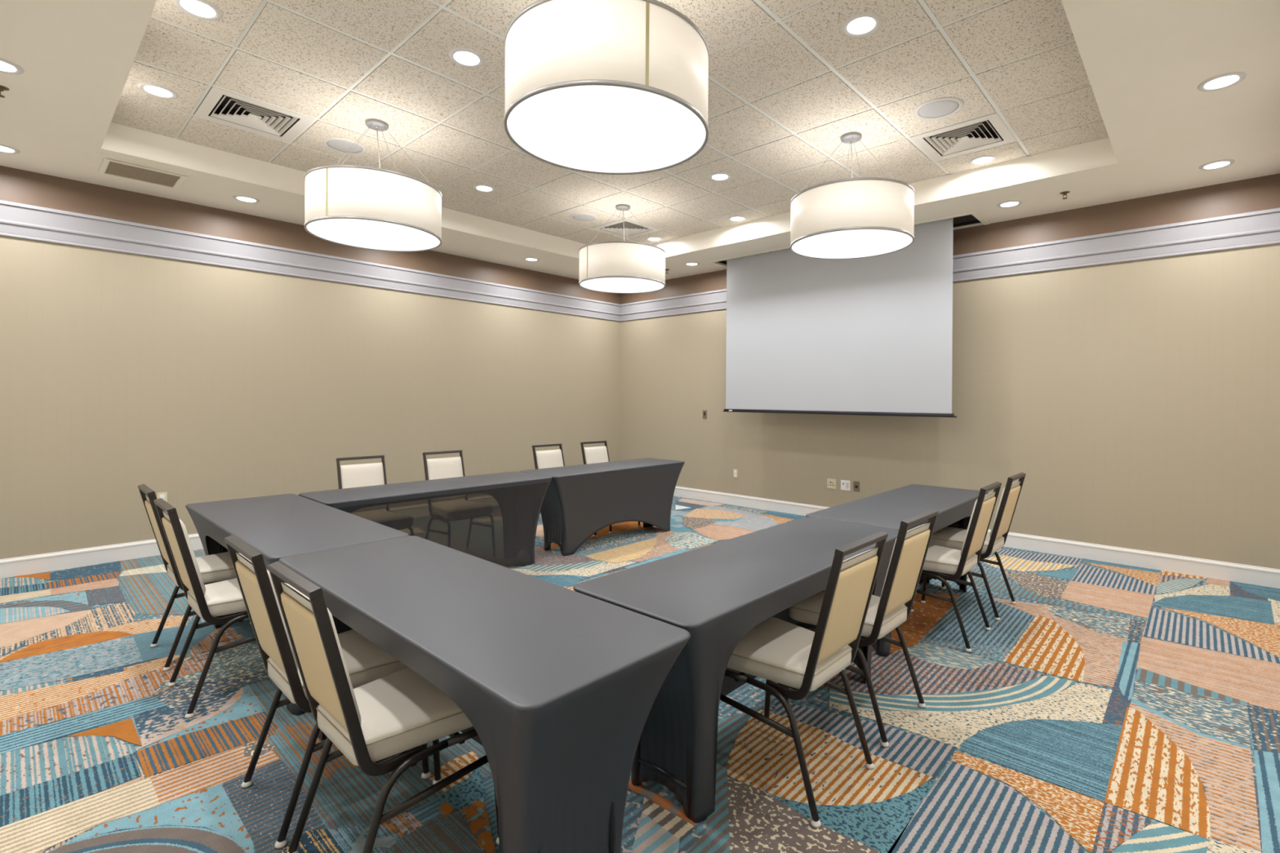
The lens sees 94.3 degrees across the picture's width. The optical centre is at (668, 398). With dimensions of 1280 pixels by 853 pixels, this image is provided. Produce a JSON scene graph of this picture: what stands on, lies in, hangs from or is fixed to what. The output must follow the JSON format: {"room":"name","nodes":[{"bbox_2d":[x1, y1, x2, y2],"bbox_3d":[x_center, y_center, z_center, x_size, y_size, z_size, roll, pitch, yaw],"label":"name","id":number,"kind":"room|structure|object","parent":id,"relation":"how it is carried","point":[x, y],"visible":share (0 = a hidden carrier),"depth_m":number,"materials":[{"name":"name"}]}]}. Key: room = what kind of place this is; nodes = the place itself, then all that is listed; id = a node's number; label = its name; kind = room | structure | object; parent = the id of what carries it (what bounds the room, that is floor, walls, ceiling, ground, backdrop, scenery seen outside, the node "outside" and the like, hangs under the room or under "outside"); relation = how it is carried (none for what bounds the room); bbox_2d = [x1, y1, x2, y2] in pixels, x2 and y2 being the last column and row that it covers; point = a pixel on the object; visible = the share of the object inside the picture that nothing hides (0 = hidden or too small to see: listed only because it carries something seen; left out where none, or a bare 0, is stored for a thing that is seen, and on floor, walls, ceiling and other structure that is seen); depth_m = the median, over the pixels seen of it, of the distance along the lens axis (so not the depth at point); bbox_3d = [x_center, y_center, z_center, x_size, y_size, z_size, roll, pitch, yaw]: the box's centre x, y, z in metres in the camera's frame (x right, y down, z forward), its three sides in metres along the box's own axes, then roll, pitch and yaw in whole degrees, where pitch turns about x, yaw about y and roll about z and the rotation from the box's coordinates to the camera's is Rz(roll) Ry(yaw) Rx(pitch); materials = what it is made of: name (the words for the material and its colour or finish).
{"room":"conference room","nodes":[
{"label":"conference room","id":0,"kind":"room"},
{"bbox_2d":[0,165,620,559],"bbox_3d":[-3.209,-0.341,6.870,0.100,3.502,7.170,0,0,42],"label":"wall","id":1,"kind":"structure","parent":0,"point":[120,372],"depth_m":5.72,"materials":[{"name":"paint"}]},
{"bbox_2d":[0,533,203,578],"bbox_3d":[-3.176,1.337,6.829,0.020,0.147,7.170,0,0,42],"label":"baseboard","id":2,"kind":"structure","parent":1,"relation":"attached to","point":[56,561],"depth_m":4.92,"materials":[{"name":"paint"}]},
{"bbox_2d":[156,492,167,502],"bbox_3d":[-4.540,0.901,5.315,0.009,0.115,0.070,0,0,42],"label":"power outlet","id":3,"kind":"object","parent":1,"relation":"attached to","point":[163,495],"visible":0.5,"depth_m":5.32,"materials":[{"name":"beige plastic"}]},
{"bbox_2d":[0,200,620,321],"bbox_3d":[-3.139,-1.380,6.813,0.068,0.265,7.170,0,0,42],"label":"crown molding","id":4,"kind":"structure","parent":1,"relation":"attached to","point":[18,220],"depth_m":5.81,"materials":[{"name":"paint"}]},
{"bbox_2d":[0,496,1279,852],"bbox_3d":[-0.394,1.428,4.330,7.500,0.003,7.170,0,0,42],"label":"floor","id":5,"kind":"structure","parent":0,"point":[1110,708],"depth_m":2.50,"materials":[{"name":"carpet"}]},
{"bbox_2d":[137,484,251,671],"bbox_3d":[-2.624,0.944,3.377,0.462,0.930,0.568,0,0,42],"label":"chair","id":6,"kind":"object","parent":5,"relation":"on","point":[218,567],"visible":0.52,"depth_m":3.25,"materials":[{"name":"beige fabric"}]},
{"bbox_2d":[153,497,256,718],"bbox_3d":[-2.146,0.948,2.930,0.462,0.930,0.568,0,0,42],"label":"chair","id":7,"kind":"object","parent":5,"relation":"on","point":[221,602],"visible":0.66,"depth_m":2.75,"materials":[{"name":"beige fabric"}]},
{"bbox_2d":[185,493,408,715],"bbox_3d":[-2.151,1.042,3.319,1.832,0.751,0.602,0,0,42],"label":"banquet table","id":8,"kind":"object","parent":5,"relation":"on","point":[277,526],"visible":0.46,"depth_m":3.16,"materials":[{"name":"fabric"}]},
{"bbox_2d":[224,534,431,848],"bbox_3d":[-1.247,0.954,2.180,0.462,0.930,0.568,0,0,43],"label":"chair","id":9,"kind":"object","parent":5,"relation":"on","point":[366,662],"visible":0.62,"depth_m":2.03,"materials":[{"name":"beige fabric"}]},
{"bbox_2d":[336,454,386,488],"bbox_3d":[-2.352,0.946,4.728,0.568,0.930,0.462,0,0,42],"label":"chair","id":10,"kind":"object","parent":5,"relation":"on","point":[349,476],"visible":0.19,"depth_m":4.85,"materials":[{"name":"beige fabric"}]},
{"bbox_2d":[267,561,498,852],"bbox_3d":[-0.870,0.956,1.851,0.462,0.930,0.568,0,0,42],"label":"chair","id":11,"kind":"object","parent":5,"relation":"on","point":[373,722],"visible":0.82,"depth_m":1.72,"materials":[{"name":"beige fabric"}]},
{"bbox_2d":[298,471,552,567],"bbox_3d":[-1.795,1.044,4.630,0.572,0.751,1.796,0,0,42],"label":"banquet table","id":12,"kind":"object","parent":5,"relation":"on","point":[493,517],"visible":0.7,"depth_m":4.61,"materials":[{"name":"fabric"}]},
{"bbox_2d":[422,449,465,479],"bbox_3d":[-1.874,0.950,5.259,0.568,0.930,0.462,0,0,42],"label":"chair","id":13,"kind":"object","parent":5,"relation":"on","point":[450,467],"visible":0.19,"depth_m":5.38,"materials":[{"name":"beige fabric"}]},
{"bbox_2d":[278,535,690,852],"bbox_3d":[-0.787,1.051,2.109,1.802,0.751,0.592,0,0,42],"label":"banquet table","id":14,"kind":"object","parent":5,"relation":"on","point":[558,686],"visible":0.78,"depth_m":1.66,"materials":[{"name":"fabric"}]},
{"bbox_2d":[532,443,596,536],"bbox_3d":[-1.092,0.955,6.130,0.568,0.930,0.462,0,0,41],"label":"chair","id":15,"kind":"object","parent":5,"relation":"on","point":[549,458],"visible":0.24,"depth_m":6.24,"materials":[{"name":"beige fabric"}]},
{"bbox_2d":[519,457,684,555],"bbox_3d":[-0.606,1.053,5.955,0.572,0.751,1.756,0,0,42],"label":"banquet table","id":16,"kind":"object","parent":5,"relation":"on","point":[580,501],"visible":0.92,"depth_m":5.67,"materials":[{"name":"fabric"}]},
{"bbox_2d":[580,440,640,533],"bbox_3d":[-0.661,0.958,6.610,0.568,0.930,0.462,0,0,43],"label":"chair","id":17,"kind":"object","parent":5,"relation":"on","point":[593,455],"visible":0.21,"depth_m":6.71,"materials":[{"name":"beige fabric"}]},
{"bbox_2d":[573,516,898,823],"bbox_3d":[0.438,1.060,2.617,0.582,0.751,1.766,0,0,42],"label":"banquet table","id":18,"kind":"object","parent":5,"relation":"on","point":[717,593],"visible":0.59,"depth_m":2.12,"materials":[{"name":"fabric"}]},
{"bbox_2d":[720,531,888,827],"bbox_3d":[0.491,0.966,2.288,0.568,0.930,0.462,0,0,42],"label":"chair","id":19,"kind":"object","parent":5,"relation":"on","point":[782,652],"visible":0.84,"depth_m":2.16,"materials":[{"name":"beige fabric"}]},
{"bbox_2d":[785,509,938,746],"bbox_3d":[0.891,0.968,2.749,0.568,0.930,0.462,0,0,43],"label":"chair","id":20,"kind":"object","parent":5,"relation":"on","point":[886,612],"visible":0.67,"depth_m":2.59,"materials":[{"name":"beige fabric"}]},
{"bbox_2d":[805,484,988,657],"bbox_3d":[1.600,1.067,3.973,0.572,0.751,1.786,0,0,42],"label":"banquet table","id":21,"kind":"object","parent":5,"relation":"on","point":[887,509],"visible":0.34,"depth_m":3.83,"materials":[{"name":"fabric"}]},
{"bbox_2d":[911,481,1001,652],"bbox_3d":[1.702,0.974,3.676,0.568,0.930,0.462,0,0,42],"label":"chair","id":22,"kind":"object","parent":5,"relation":"on","point":[943,564],"visible":0.77,"depth_m":3.51,"materials":[{"name":"beige fabric"}]},
{"bbox_2d":[920,472,1026,620],"bbox_3d":[2.140,0.977,4.160,0.568,0.930,0.462,0,0,42],"label":"chair","id":23,"kind":"object","parent":5,"relation":"on","point":[950,537],"visible":0.7,"depth_m":4.04,"materials":[{"name":"brown metal"}]},
{"bbox_2d":[0,0,1279,279],"bbox_3d":[-0.370,-2.046,4.330,7.500,0.546,7.170,0,0,42],"label":"ceiling","id":24,"kind":"structure","parent":0,"point":[1101,102],"depth_m":3.86,"materials":[{"name":"paint"}]},
{"bbox_2d":[0,84,9,97],"bbox_3d":[-3.857,-1.771,3.421,0.072,0.051,0.072,0,0,42],"label":"sprinkler","id":25,"kind":"object","parent":24,"relation":"attached to","point":[2,88],"visible":1,"depth_m":3.42,"materials":[{"name":"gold metal"}]},
{"bbox_2d":[0,143,20,154],"bbox_3d":[-4.805,-1.798,4.259,0.200,0.009,0.200,0,0,42],"label":"recessed light","id":26,"kind":"object","parent":24,"relation":"in","point":[3,148],"visible":1,"depth_m":4.29,"materials":[{"name":"white"}]},
{"bbox_2d":[0,57,24,74],"bbox_3d":[-3.599,-1.790,3.176,0.200,0.009,0.200,0,0,42],"label":"recessed light","id":27,"kind":"object","parent":24,"relation":"in","point":[6,66],"visible":1,"depth_m":3.21,"materials":[{"name":"white"}]},
{"bbox_2d":[86,151,199,192],"bbox_3d":[-4.205,-1.792,4.744,0.580,0.014,0.612,0,0,42],"label":"ceiling vent","id":28,"kind":"object","parent":24,"relation":"in","point":[168,179],"visible":1,"depth_m":4.71,"materials":[{"name":"metal"}]},
{"bbox_2d":[104,161,180,186],"bbox_3d":[-4.205,-1.795,4.744,0.380,0.006,0.420,0,0,42],"label":"grille","id":29,"kind":"object","parent":28,"relation":"attached to","point":[115,169],"depth_m":4.75,"materials":[{"name":"beige metal"}]},
{"bbox_2d":[137,82,177,99],"bbox_3d":[-3.308,-1.990,3.843,0.200,0.009,0.200,0,0,42],"label":"recessed light","id":30,"kind":"object","parent":24,"relation":"in","point":[157,91],"visible":1,"depth_m":3.84,"materials":[{"name":"white"}]},
{"bbox_2d":[173,0,222,20],"bbox_3d":[-2.393,-1.984,3.014,0.200,0.009,0.200,0,0,42],"label":"recessed light","id":31,"kind":"object","parent":24,"relation":"in","point":[201,9],"visible":1,"depth_m":3.02,"materials":[{"name":"paint"}]},
{"bbox_2d":[232,195,259,203],"bbox_3d":[-3.798,-1.791,5.335,0.200,0.009,0.200,0,0,42],"label":"recessed light","id":32,"kind":"object","parent":24,"relation":"in","point":[240,197],"visible":1,"depth_m":5.32,"materials":[{"name":"white"}]},
{"bbox_2d":[193,86,314,142],"bbox_3d":[-2.935,-2.048,4.203,0.585,0.112,0.585,0,0,42],"label":"ceiling vent","id":33,"kind":"object","parent":24,"relation":"in","point":[222,106],"visible":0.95,"depth_m":4.23,"materials":[{"name":"metal"}]},
{"bbox_2d":[323,137,366,154],"bbox_3d":[-2.550,-1.986,4.672,0.300,0.008,0.300,0,0,42],"label":"ceiling speaker","id":34,"kind":"object","parent":24,"relation":"attached to","point":[339,144],"visible":0.98,"depth_m":4.65,"materials":[{"name":"paint"}]},
{"bbox_2d":[304,118,442,252],"bbox_3d":[-2.109,-1.577,4.283,0.886,0.818,0.886,0,0,42],"label":"drum pendant","id":35,"kind":"object","parent":24,"relation":"hanging from","point":[354,206],"visible":1,"depth_m":3.98,"materials":[{"name":"fabric"}]},
{"bbox_2d":[306,218,439,250],"bbox_3d":[-2.112,-1.176,4.283,0.860,0.006,0.860,0,0,42],"label":"diffuser","id":36,"kind":"object","parent":35,"relation":"attached to","point":[376,234],"depth_m":4.22,"materials":[{"name":"white plastic"}]},
{"bbox_2d":[448,47,484,67],"bbox_3d":[-1.173,-1.976,3.445,0.200,0.009,0.200,0,0,42],"label":"recessed light","id":37,"kind":"object","parent":24,"relation":"in","point":[462,56],"visible":1,"depth_m":3.44,"materials":[{"name":"white"}]},
{"bbox_2d":[473,184,495,192],"bbox_3d":[-1.738,-1.980,5.592,0.200,0.009,0.200,0,0,42],"label":"recessed light","id":38,"kind":"object","parent":24,"relation":"in","point":[482,188],"visible":1,"depth_m":5.58,"materials":[{"name":"white"}]},
{"bbox_2d":[523,257,539,261],"bbox_3d":[-1.752,-1.778,7.582,0.200,0.009,0.200,0,0,42],"label":"recessed light","id":39,"kind":"object","parent":24,"relation":"in","point":[528,259],"visible":1,"depth_m":7.56,"materials":[{"name":"white"}]},
{"bbox_2d":[569,213,597,222],"bbox_3d":[-0.925,-1.975,6.474,0.300,0.008,0.300,0,0,42],"label":"ceiling speaker","id":40,"kind":"object","parent":24,"relation":"attached to","point":[583,217],"visible":1,"depth_m":6.46,"materials":[{"name":"paint"}]},
{"bbox_2d":[572,214,595,221],"bbox_3d":[-0.925,-1.975,6.474,0.252,0.006,0.252,0,0,42],"label":"grille","id":41,"kind":"object","parent":40,"relation":"attached to","point":[577,217],"depth_m":6.46,"materials":[{"name":"white plastic"}]},
{"bbox_2d":[503,0,709,174],"bbox_3d":[-0.264,-1.565,2.619,0.886,0.818,0.886,0,0,42],"label":"drum pendant","id":42,"kind":"object","parent":24,"relation":"hanging from","point":[596,86],"visible":1,"depth_m":2.31,"materials":[{"name":"fabric"}]},
{"bbox_2d":[506,84,705,173],"bbox_3d":[-0.267,-1.164,2.619,0.860,0.006,0.860,0,0,42],"label":"diffuser","id":43,"kind":"object","parent":42,"relation":"attached to","point":[584,128],"depth_m":2.54,"materials":[{"name":"white plastic"}]},
{"bbox_2d":[578,204,665,293],"bbox_3d":[-0.472,-1.566,6.099,0.886,0.818,0.886,0,0,42],"label":"drum pendant","id":44,"kind":"object","parent":24,"relation":"hanging from","point":[620,267],"visible":1,"depth_m":5.76,"materials":[{"name":"fabric"}]},
{"bbox_2d":[580,277,663,293],"bbox_3d":[-0.475,-1.165,6.099,0.860,0.006,0.860,0,0,42],"label":"diffuser","id":45,"kind":"object","parent":44,"relation":"attached to","point":[607,285],"depth_m":6.05,"materials":[{"name":"white"}]},
{"bbox_2d":[591,217,662,238],"bbox_3d":[-0.492,-2.031,6.923,0.585,0.112,0.585,0,0,42],"label":"ceiling vent","id":46,"kind":"object","parent":24,"relation":"in","point":[634,228],"visible":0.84,"depth_m":6.93,"materials":[{"name":"metal"}]},
{"bbox_2d":[645,236,662,241],"bbox_3d":[-0.178,-1.969,7.328,0.200,0.009,0.200,0,0,42],"label":"recessed light","id":47,"kind":"object","parent":24,"relation":"in","point":[650,238],"visible":0.99,"depth_m":7.31,"materials":[{"name":"white"}]},
{"bbox_2d":[684,262,699,266],"bbox_3d":[0.309,-1.763,7.784,0.200,0.009,0.200,0,0,42],"label":"recessed light","id":48,"kind":"object","parent":24,"relation":"in","point":[689,264],"visible":1,"depth_m":7.78,"materials":[{"name":"white"}]},
{"bbox_2d":[708,172,731,181],"bbox_3d":[0.457,-1.965,5.260,0.200,0.009,0.200,0,0,42],"label":"recessed light","id":49,"kind":"object","parent":24,"relation":"in","point":[717,176],"visible":1,"depth_m":5.25,"materials":[{"name":"white"}]},
{"bbox_2d":[728,215,746,221],"bbox_3d":[0.751,-1.963,6.477,0.200,0.009,0.200,0,0,42],"label":"recessed light","id":50,"kind":"object","parent":24,"relation":"in","point":[736,218],"visible":1,"depth_m":6.46,"materials":[{"name":"white"}]},
{"bbox_2d":[707,211,989,267],"bbox_3d":[1.859,-1.756,6.799,3.183,0.009,0.506,0,0,42],"label":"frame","id":51,"kind":"object","parent":24,"relation":"attached to","point":[974,214],"visible":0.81,"depth_m":5.89,"materials":[{"name":"paint"}]},
{"bbox_2d":[722,214,977,417],"bbox_3d":[1.856,-0.904,6.795,3.030,2.166,0.378,0,0,42],"label":"projection screen","id":52,"kind":"object","parent":24,"relation":"hanging from","point":[868,335],"visible":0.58,"depth_m":6.48,"materials":[{"name":"fabric"}]},
{"bbox_2d":[790,132,915,259],"bbox_3d":[1.366,-1.554,4.441,0.886,0.818,0.886,0,0,42],"label":"drum pendant","id":53,"kind":"object","parent":24,"relation":"hanging from","point":[863,217],"visible":1,"depth_m":4.12,"materials":[{"name":"fabric"}]},
{"bbox_2d":[791,229,912,258],"bbox_3d":[1.363,-1.153,4.441,0.860,0.006,0.860,0,0,42],"label":"diffuser","id":54,"kind":"object","parent":53,"relation":"attached to","point":[817,243],"depth_m":4.39,"materials":[{"name":"white plastic"}]},
{"bbox_2d":[841,13,881,37],"bbox_3d":[1.015,-1.961,3.119,0.200,0.009,0.200,0,0,42],"label":"recessed light","id":55,"kind":"object","parent":24,"relation":"in","point":[861,24],"visible":1,"depth_m":3.11,"materials":[{"name":"white"}]},
{"bbox_2d":[914,97,963,119],"bbox_3d":[1.824,-1.956,4.005,0.300,0.008,0.300,0,0,42],"label":"ceiling speaker","id":56,"kind":"object","parent":24,"relation":"attached to","point":[943,107],"visible":1,"depth_m":3.99,"materials":[{"name":"paint"}]},
{"bbox_2d":[918,100,959,117],"bbox_3d":[1.824,-1.956,4.005,0.252,0.006,0.252,0,0,42],"label":"grille","id":57,"kind":"object","parent":56,"relation":"attached to","point":[931,108],"depth_m":4.00,"materials":[{"name":"white plastic"}]},
{"bbox_2d":[910,112,1016,161],"bbox_3d":[2.230,-2.013,4.479,0.585,0.112,0.585,0,0,42],"label":"ceiling vent","id":58,"kind":"object","parent":24,"relation":"in","point":[989,131],"visible":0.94,"depth_m":4.51,"materials":[{"name":"metal"}]},
{"bbox_2d":[968,155,996,165],"bbox_3d":[2.577,-1.950,4.859,0.200,0.009,0.200,0,0,42],"label":"recessed light","id":59,"kind":"object","parent":24,"relation":"in","point":[985,159],"visible":1,"depth_m":4.85,"materials":[{"name":"white"}]},
{"bbox_2d":[996,200,1022,208],"bbox_3d":[3.065,-1.745,5.325,0.200,0.009,0.200,0,0,42],"label":"recessed light","id":60,"kind":"object","parent":24,"relation":"in","point":[1011,203],"visible":1,"depth_m":5.31,"materials":[{"name":"white"}]},
{"bbox_2d":[1059,191,1070,199],"bbox_3d":[3.364,-1.722,5.031,0.072,0.051,0.072,0,0,42],"label":"sprinkler","id":61,"kind":"object","parent":24,"relation":"attached to","point":[1064,193],"visible":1,"depth_m":5.02,"materials":[{"name":"gold metal"}]},
{"bbox_2d":[1198,159,1235,170],"bbox_3d":[4.083,-1.738,4.415,0.200,0.009,0.200,0,0,42],"label":"recessed light","id":62,"kind":"object","parent":24,"relation":"in","point":[1218,164],"visible":1,"depth_m":4.40,"materials":[{"name":"white"}]},
{"bbox_2d":[1196,71,1246,91],"bbox_3d":[3.052,-1.745,3.271,0.200,0.009,0.200,0,0,42],"label":"recessed light","id":63,"kind":"object","parent":24,"relation":"in","point":[1226,80],"visible":1,"depth_m":3.26,"materials":[{"name":"white"}]},
{"bbox_2d":[619,173,1279,569],"bbox_3d":[2.047,-0.305,7.035,7.500,3.502,0.100,0,0,42],"label":"wall","id":64,"kind":"structure","parent":0,"point":[1137,402],"depth_m":5.44,"materials":[{"name":"paint"}]},
{"bbox_2d":[702,410,706,418],"bbox_3d":[0.510,0.224,8.338,0.070,0.115,0.009,0,0,42],"label":"wall switch","id":65,"kind":"object","parent":64,"relation":"attached to","point":[704,412],"visible":1,"depth_m":8.33,"materials":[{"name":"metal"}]},
{"bbox_2d":[733,469,737,478],"bbox_3d":[0.902,1.011,7.982,0.070,0.115,0.009,0,0,42],"label":"power outlet","id":66,"kind":"object","parent":64,"relation":"attached to","point":[735,471],"visible":1,"depth_m":7.98,"materials":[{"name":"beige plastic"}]},
{"bbox_2d":[826,478,835,488],"bbox_3d":[1.940,1.013,7.049,0.116,0.115,0.009,0,0,42],"label":"socket","id":67,"kind":"object","parent":64,"relation":"attached to","point":[831,483],"visible":1,"depth_m":7.05,"materials":[{"name":"beige plastic"}]},
{"bbox_2d":[840,480,850,490],"bbox_3d":[2.070,1.016,6.933,0.116,0.116,0.009,0,0,42],"label":"data plate","id":68,"kind":"object","parent":64,"relation":"attached to","point":[845,485],"visible":1,"depth_m":6.93,"materials":[{"name":"white plastic"}]},
{"bbox_2d":[845,482,848,488],"bbox_3d":[2.088,1.016,6.913,0.034,0.068,0.004,0,0,42],"label":"rocker switch","id":69,"kind":"object","parent":68,"relation":"attached to","point":[846,483],"depth_m":6.91,"materials":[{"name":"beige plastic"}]},
{"bbox_2d":[718,219,981,264],"bbox_3d":[1.871,-1.892,6.811,3.100,0.230,0.458,0,0,42],"label":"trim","id":70,"kind":"structure","parent":64,"relation":"attached to","point":[977,220],"depth_m":6.06,"materials":[{"name":"metal"}]},
{"bbox_2d":[853,480,859,491],"bbox_3d":[2.170,1.015,6.842,0.072,0.116,0.009,0,0,42],"label":"plate","id":71,"kind":"object","parent":64,"relation":"attached to","point":[856,484],"visible":1,"depth_m":6.84,"materials":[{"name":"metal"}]},
{"bbox_2d":[620,207,1279,321],"bbox_3d":[1.998,-1.345,6.972,7.500,0.265,0.068,0,0,42],"label":"crown molding","id":72,"kind":"structure","parent":64,"relation":"attached to","point":[1259,228],"depth_m":5.32,"materials":[{"name":"paint"}]},
{"bbox_2d":[673,486,1279,588],"bbox_3d":[1.995,1.372,6.990,7.500,0.147,0.020,0,0,42],"label":"baseboard","id":73,"kind":"structure","parent":64,"relation":"attached to","point":[1224,571],"depth_m":5.29,"materials":[{"name":"paint"}]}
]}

